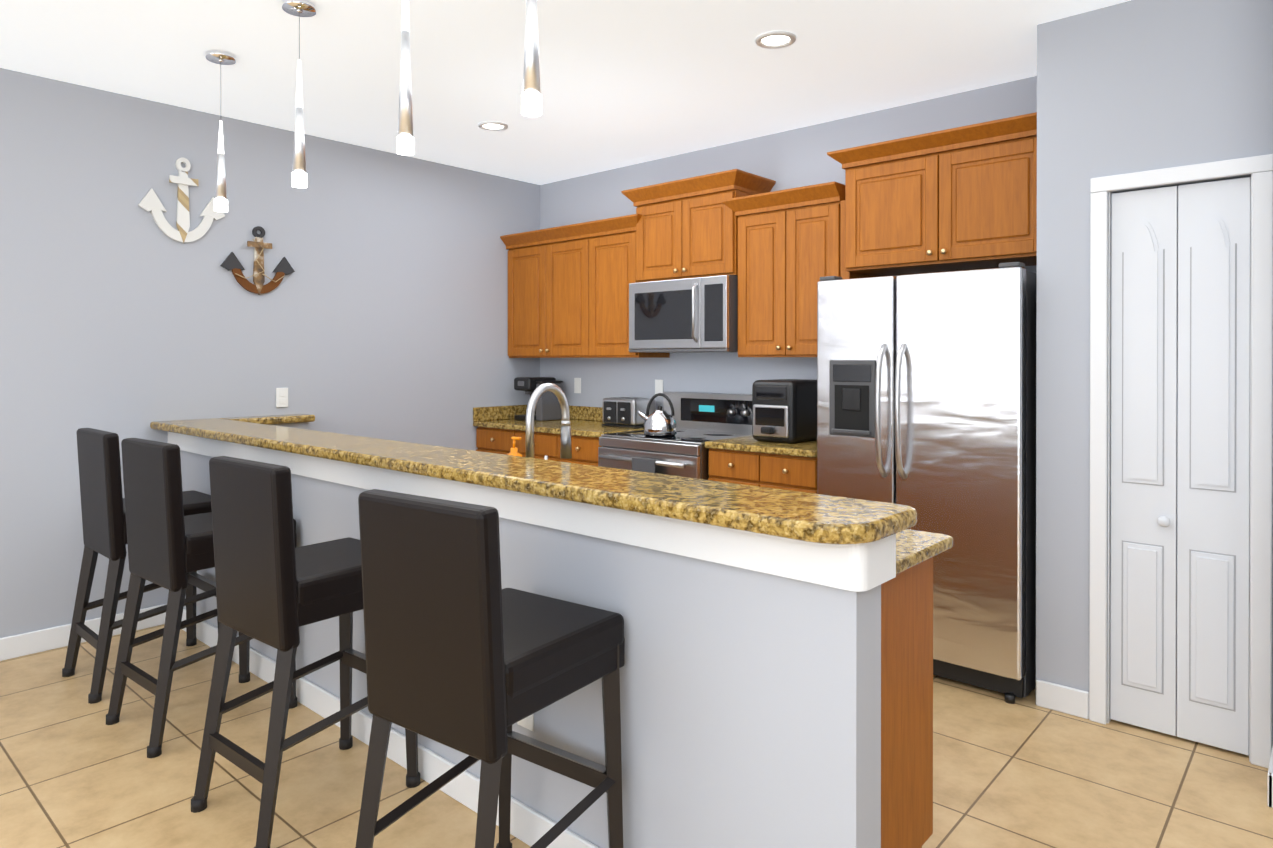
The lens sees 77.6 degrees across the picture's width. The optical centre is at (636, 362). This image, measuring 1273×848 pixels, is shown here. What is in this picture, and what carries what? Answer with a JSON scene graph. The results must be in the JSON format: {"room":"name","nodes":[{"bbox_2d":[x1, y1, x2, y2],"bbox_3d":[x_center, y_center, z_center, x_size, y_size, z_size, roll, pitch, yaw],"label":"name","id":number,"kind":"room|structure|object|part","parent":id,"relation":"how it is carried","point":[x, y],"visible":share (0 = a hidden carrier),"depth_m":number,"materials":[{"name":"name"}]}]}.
{"room":"kitchen","nodes":[
{"label":"kitchen","id":0,"kind":"room"},
{"bbox_2d":[0,68,539,637],"bbox_3d":[-3.813,0.013,2.830,0.200,2.740,9.000,0,0,42],"label":"wall","id":1,"kind":"structure","parent":0,"point":[380,312],"depth_m":4.31,"materials":[{"name":"grey paint"}]},
{"bbox_2d":[0,604,166,660],"bbox_3d":[-4.598,1.334,1.794,0.015,0.105,6.400,0,0,42],"label":"baseboard","id":2,"kind":"structure","parent":1,"relation":"attached to","point":[33,642],"depth_m":3.79,"materials":[{"name":"white wood"}]},
{"bbox_2d":[138,157,224,242],"bbox_3d":[-2.414,-0.863,4.219,0.031,0.457,0.423,0,0,42],"label":"anchor","id":3,"kind":"object","parent":1,"relation":"attached to","point":[151,202],"visible":0.96,"depth_m":4.21,"materials":[{"name":"white wood"}]},
{"bbox_2d":[220,226,294,294],"bbox_3d":[-2.151,-0.581,4.515,0.032,0.390,0.410,0,0,42],"label":"anchor","id":4,"kind":"object","parent":1,"relation":"attached to","point":[236,267],"visible":1,"depth_m":4.51,"materials":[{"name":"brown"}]},
{"bbox_2d":[276,388,287,407],"bbox_3d":[-2.071,0.206,4.627,0.008,0.114,0.070,0,0,42],"label":"electrical outlet","id":5,"kind":"object","parent":1,"relation":"attached to","point":[281,397],"visible":1,"depth_m":4.62,"materials":[{"name":"white plastic"}]},
{"bbox_2d":[180,422,880,847],"bbox_3d":[-0.781,0.867,3.159,3.895,1.028,0.680,0,0,42],"label":"wall","id":6,"kind":"structure","parent":0,"point":[750,706],"depth_m":1.88,"materials":[{"name":"grey paint"}]},
{"bbox_2d":[181,609,599,847],"bbox_3d":[-0.962,1.330,2.934,3.894,0.105,0.130,0,0,42],"label":"baseboard","id":7,"kind":"structure","parent":6,"relation":"attached to","point":[529,826],"depth_m":2.62,"materials":[{"name":"white wood"}]},
{"bbox_2d":[517,714,533,730],"bbox_3d":[-0.322,1.000,2.288,0.070,0.114,0.008,0,0,42],"label":"outlet","id":8,"kind":"object","parent":6,"relation":"attached to","point":[527,722],"visible":0.25,"depth_m":2.28,"materials":[{"name":"white plastic"}]},
{"bbox_2d":[168,432,895,591],"bbox_3d":[-0.961,0.405,2.936,3.917,0.100,0.159,0,0,42],"label":"trim","id":9,"kind":"structure","parent":6,"relation":"attached to","point":[861,567],"depth_m":1.98,"materials":[{"name":"white"}]},
{"bbox_2d":[150,414,916,544],"bbox_3d":[-0.788,0.332,3.110,3.943,0.040,0.810,0,0,42],"label":"bar","id":10,"kind":"object","parent":6,"relation":"on","point":[813,517],"visible":0.98,"depth_m":2.07,"materials":[{"name":"stone"}]},
{"bbox_2d":[0,0,1130,184],"bbox_3d":[-0.741,-1.407,0.087,8.630,0.120,9.600,0,0,42],"label":"ceiling","id":11,"kind":"structure","parent":0,"point":[623,83],"depth_m":3.60,"materials":[{"name":"white paint"}]},
{"bbox_2d":[205,50,235,211],"bbox_3d":[-1.841,-1.015,3.507,0.120,0.690,0.120,0,0,42],"label":"pendant light","id":12,"kind":"object","parent":11,"relation":"hanging from","point":[220,58],"visible":1,"depth_m":3.49,"materials":[{"name":"white glass"}]},
{"bbox_2d":[282,0,315,187],"bbox_3d":[-1.281,-1.013,3.008,0.120,0.690,0.120,0,0,42],"label":"pendant light","id":13,"kind":"object","parent":11,"relation":"hanging from","point":[302,8],"visible":1,"depth_m":3.00,"materials":[{"name":"white glass"}]},
{"bbox_2d":[397,0,413,155],"bbox_3d":[-0.736,-1.011,2.522,0.120,0.690,0.120,0,0,42],"label":"pendant light","id":14,"kind":"object","parent":11,"relation":"hanging from","point":[405,141],"visible":1,"depth_m":2.51,"materials":[{"name":"white glass"}]},
{"bbox_2d":[478,121,507,130],"bbox_3d":[-0.825,-1.358,4.556,0.170,0.012,0.170,0,0,42],"label":"recessed light","id":15,"kind":"object","parent":11,"relation":"in","point":[493,125],"visible":1,"depth_m":4.55,"materials":[{"name":"white"}]},
{"bbox_2d":[521,0,541,116],"bbox_3d":[-0.281,-1.009,2.116,0.120,0.690,0.120,0,0,42],"label":"pendant light","id":16,"kind":"object","parent":11,"relation":"hanging from","point":[531,100],"visible":1,"depth_m":2.10,"materials":[{"name":"white glass"}]},
{"bbox_2d":[755,31,795,48],"bbox_3d":[0.585,-1.353,3.326,0.170,0.012,0.170,0,0,42],"label":"recessed light","id":17,"kind":"object","parent":11,"relation":"in","point":[775,39],"visible":0.96,"depth_m":3.32,"materials":[{"name":"white"}]},
{"bbox_2d":[0,624,1272,847],"bbox_3d":[-0.741,1.453,0.098,8.630,0.120,9.600,0,0,42],"label":"floor","id":18,"kind":"structure","parent":0,"point":[78,772],"depth_m":2.62,"materials":[{"name":"tile"}]},
{"bbox_2d":[62,428,219,703],"bbox_3d":[-2.189,0.837,3.544,0.444,1.092,0.548,0,0,42],"label":"bar stool","id":19,"kind":"object","parent":18,"relation":"on","point":[103,516],"visible":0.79,"depth_m":3.36,"materials":[{"name":"black leather"}]},
{"bbox_2d":[106,438,296,757],"bbox_3d":[-1.698,0.839,3.106,0.470,1.092,0.568,0,0,42],"label":"bar stool","id":20,"kind":"object","parent":18,"relation":"on","point":[170,545],"visible":0.75,"depth_m":2.91,"materials":[{"name":"black leather"}]},
{"bbox_2d":[191,456,419,847],"bbox_3d":[-1.044,0.841,2.524,0.470,1.092,0.568,0,0,42],"label":"bar stool","id":21,"kind":"object","parent":18,"relation":"on","point":[276,588],"visible":0.85,"depth_m":2.36,"materials":[{"name":"black leather"}]},
{"bbox_2d":[355,489,624,847],"bbox_3d":[-0.354,0.844,1.897,0.444,1.092,0.548,0,0,36],"label":"bar stool","id":22,"kind":"object","parent":18,"relation":"on","point":[466,653],"visible":1,"depth_m":1.76,"materials":[{"name":"black leather"}]},
{"bbox_2d":[476,427,563,461],"bbox_3d":[-0.604,0.916,5.585,0.918,0.912,0.619,0,0,42],"label":"base cabinet","id":23,"kind":"object","parent":18,"relation":"on","point":[500,441],"depth_m":5.36,"materials":[{"name":"brown wood"}]},
{"bbox_2d":[473,404,642,437],"bbox_3d":[-0.474,0.390,5.454,1.292,0.135,0.638,0,0,42],"label":"countertop","id":24,"kind":"structure","parent":23,"relation":"on","point":[586,421],"depth_m":5.64,"materials":[{"name":"stone"}]},
{"bbox_2d":[514,377,562,420],"bbox_3d":[-0.717,0.265,5.790,0.257,0.310,0.272,0,0,42],"label":"coffee maker","id":25,"kind":"object","parent":24,"relation":"on","point":[548,408],"visible":0.79,"depth_m":5.71,"materials":[{"name":"black plastic"}]},
{"bbox_2d":[602,397,655,427],"bbox_3d":[-0.055,0.329,5.249,0.295,0.186,0.250,0,0,42],"label":"toaster","id":26,"kind":"object","parent":24,"relation":"on","point":[620,411],"visible":0.9,"depth_m":5.15,"materials":[{"name":"silver plastic"}]},
{"bbox_2d":[564,435,600,465],"bbox_3d":[-0.171,0.917,5.199,0.492,0.912,0.619,0,0,42],"label":"base cabinet","id":27,"kind":"object","parent":18,"relation":"on","point":[584,449],"depth_m":4.92,"materials":[{"name":"brown wood"}]},
{"bbox_2d":[598,392,751,479],"bbox_3d":[0.253,0.785,4.728,0.752,1.180,0.736,0,0,42],"label":"range","id":28,"kind":"object","parent":18,"relation":"on","point":[701,419],"visible":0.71,"depth_m":4.67,"materials":[{"name":"silver metal"}]},
{"bbox_2d":[637,393,676,436],"bbox_3d":[0.129,0.305,4.676,0.227,0.248,0.200,0,0,42],"label":"kettle","id":29,"kind":"object","parent":28,"relation":"on","point":[659,422],"visible":1,"depth_m":4.61,"materials":[{"name":"silver metal"}]},
{"bbox_2d":[708,448,816,493],"bbox_3d":[0.825,0.921,4.290,0.668,0.913,0.649,0,0,42],"label":"base cabinet","id":30,"kind":"object","parent":18,"relation":"on","point":[788,472],"visible":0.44,"depth_m":4.05,"materials":[{"name":"brown wood"}]},
{"bbox_2d":[705,436,816,457],"bbox_3d":[0.829,0.395,4.293,0.674,0.135,0.638,0,0,42],"label":"countertop","id":31,"kind":"structure","parent":30,"relation":"on","point":[800,449],"depth_m":4.11,"materials":[{"name":"stone"}]},
{"bbox_2d":[752,379,816,442],"bbox_3d":[0.808,0.261,4.312,0.270,0.330,0.400,0,0,42],"label":"air fryer","id":32,"kind":"object","parent":31,"relation":"on","point":[784,410],"visible":0.85,"depth_m":4.20,"materials":[{"name":"black plastic"}]},
{"bbox_2d":[881,557,932,847],"bbox_3d":[0.443,0.944,2.138,0.520,0.884,0.552,0,0,42],"label":"base cabinet","id":33,"kind":"object","parent":18,"relation":"on","point":[907,708],"visible":0.04,"depth_m":1.99,"materials":[{"name":"brown wood"}]},
{"bbox_2d":[896,529,952,573],"bbox_3d":[-0.711,0.481,3.176,3.725,0.030,0.568,0,0,42],"label":"countertop","id":34,"kind":"structure","parent":33,"relation":"on","point":[914,547],"depth_m":2.04,"materials":[{"name":"stone"}]},
{"bbox_2d":[507,437,521,456],"bbox_3d":[-0.439,0.367,2.838,0.070,0.200,0.070,0,0,42],"label":"soap dispenser","id":35,"kind":"object","parent":34,"relation":"on","point":[514,451],"visible":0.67,"depth_m":2.83,"materials":[{"name":"orange plastic"}]},
{"bbox_2d":[526,383,571,459],"bbox_3d":[-0.294,0.269,2.783,0.123,0.395,0.225,0,0,42],"label":"faucet","id":36,"kind":"object","parent":34,"relation":"on","point":[566,446],"visible":0.62,"depth_m":2.81,"materials":[{"name":"silver metal"}]},
{"bbox_2d":[817,262,1036,703],"bbox_3d":[1.393,0.487,3.684,0.910,1.785,0.762,0,0,42],"label":"fridge","id":37,"kind":"object","parent":18,"relation":"on","point":[926,396],"visible":0.83,"depth_m":3.33,"materials":[{"name":"grey metal"}]},
{"bbox_2d":[1267,767,1272,807],"bbox_3d":[3.301,1.336,1.282,3.570,0.105,0.015,0,0,42],"label":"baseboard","id":38,"kind":"structure","parent":18,"relation":"on","point":[1270,771],"depth_m":2.46,"materials":[{"name":"white"}]},
{"bbox_2d":[540,76,1036,409],"bbox_3d":[0.632,0.004,5.030,3.910,2.740,0.200,0,0,42],"label":"wall","id":39,"kind":"structure","parent":0,"point":[794,158],"depth_m":4.92,"materials":[{"name":"grey paint"}]},
{"bbox_2d":[504,230,595,357],"bbox_3d":[-0.510,-0.447,5.690,0.920,0.828,0.328,0,0,42],"label":"upper cabinet","id":40,"kind":"object","parent":39,"relation":"attached to","point":[568,291],"depth_m":5.54,"materials":[{"name":"brown wood"}]},
{"bbox_2d":[574,378,580,392],"bbox_3d":[-0.435,0.171,5.840,0.070,0.114,0.008,0,0,42],"label":"electrical outlet","id":41,"kind":"object","parent":39,"relation":"attached to","point":[577,385],"visible":1,"depth_m":5.83,"materials":[{"name":"white plastic"}]},
{"bbox_2d":[596,226,669,357],"bbox_3d":[-0.074,-0.445,5.301,0.494,0.828,0.328,0,0,42],"label":"upper cabinet","id":42,"kind":"object","parent":39,"relation":"attached to","point":[615,246],"depth_m":5.14,"materials":[{"name":"brown wood"}]},
{"bbox_2d":[655,380,662,396],"bbox_3d":[0.151,0.173,5.318,0.070,0.114,0.008,0,0,42],"label":"electrical outlet","id":43,"kind":"object","parent":39,"relation":"attached to","point":[658,386],"visible":0.79,"depth_m":5.32,"materials":[{"name":"white plastic"}]},
{"bbox_2d":[621,169,775,282],"bbox_3d":[0.367,-0.791,4.853,0.874,0.579,0.409,0,0,42],"label":"upper cabinet","id":44,"kind":"object","parent":39,"relation":"attached to","point":[687,228],"visible":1,"depth_m":4.70,"materials":[{"name":"brown wood"}]},
{"bbox_2d":[629,275,737,352],"bbox_3d":[0.353,-0.280,4.838,0.744,0.435,0.450,0,0,42],"label":"microwave","id":45,"kind":"object","parent":44,"relation":"attached to","point":[694,315],"visible":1,"depth_m":4.65,"materials":[{"name":"grey metal"}]},
{"bbox_2d":[721,181,875,356],"bbox_3d":[0.894,-0.476,4.398,0.758,0.895,0.389,0,0,42],"label":"upper cabinet","id":46,"kind":"object","parent":39,"relation":"attached to","point":[789,248],"depth_m":4.29,"materials":[{"name":"brown wood"}]},
{"bbox_3d":[1.179,-0.430,4.185,0.050,0.805,0.328,0,0,42],"label":"wall cabinet filler","id":47,"kind":"part","parent":46,"relation":"part of","materials":[{"name":"brown wood"}]},
{"bbox_2d":[827,112,1036,276],"bbox_3d":[1.490,-0.759,3.819,1.014,0.595,0.459,0,0,42],"label":"upper cabinet","id":48,"kind":"object","parent":39,"relation":"attached to","point":[963,198],"visible":0.96,"depth_m":3.66,"materials":[{"name":"brown wood"}]},
{"bbox_2d":[1036,0,1272,745],"bbox_3d":[2.171,0.011,3.244,0.765,2.740,0.820,0,0,42],"label":"wall","id":49,"kind":"structure","parent":0,"point":[1132,86],"depth_m":3.07,"materials":[{"name":"grey paint"}]},
{"bbox_2d":[1110,177,1250,754],"bbox_3d":[1.972,0.362,2.890,0.422,2.016,0.076,0,0,42],"label":"pantry door","id":50,"kind":"structure","parent":49,"relation":"in","point":[1180,458],"depth_m":2.88,"materials":[{"name":"white wood"}]},
{"bbox_2d":[1089,154,1272,768],"bbox_3d":[1.987,0.337,2.907,0.550,2.090,0.110,0,0,42],"label":"door frame","id":51,"kind":"structure","parent":49,"relation":"attached to","point":[1259,169],"depth_m":2.74,"materials":[{"name":"white wood"}]}
]}

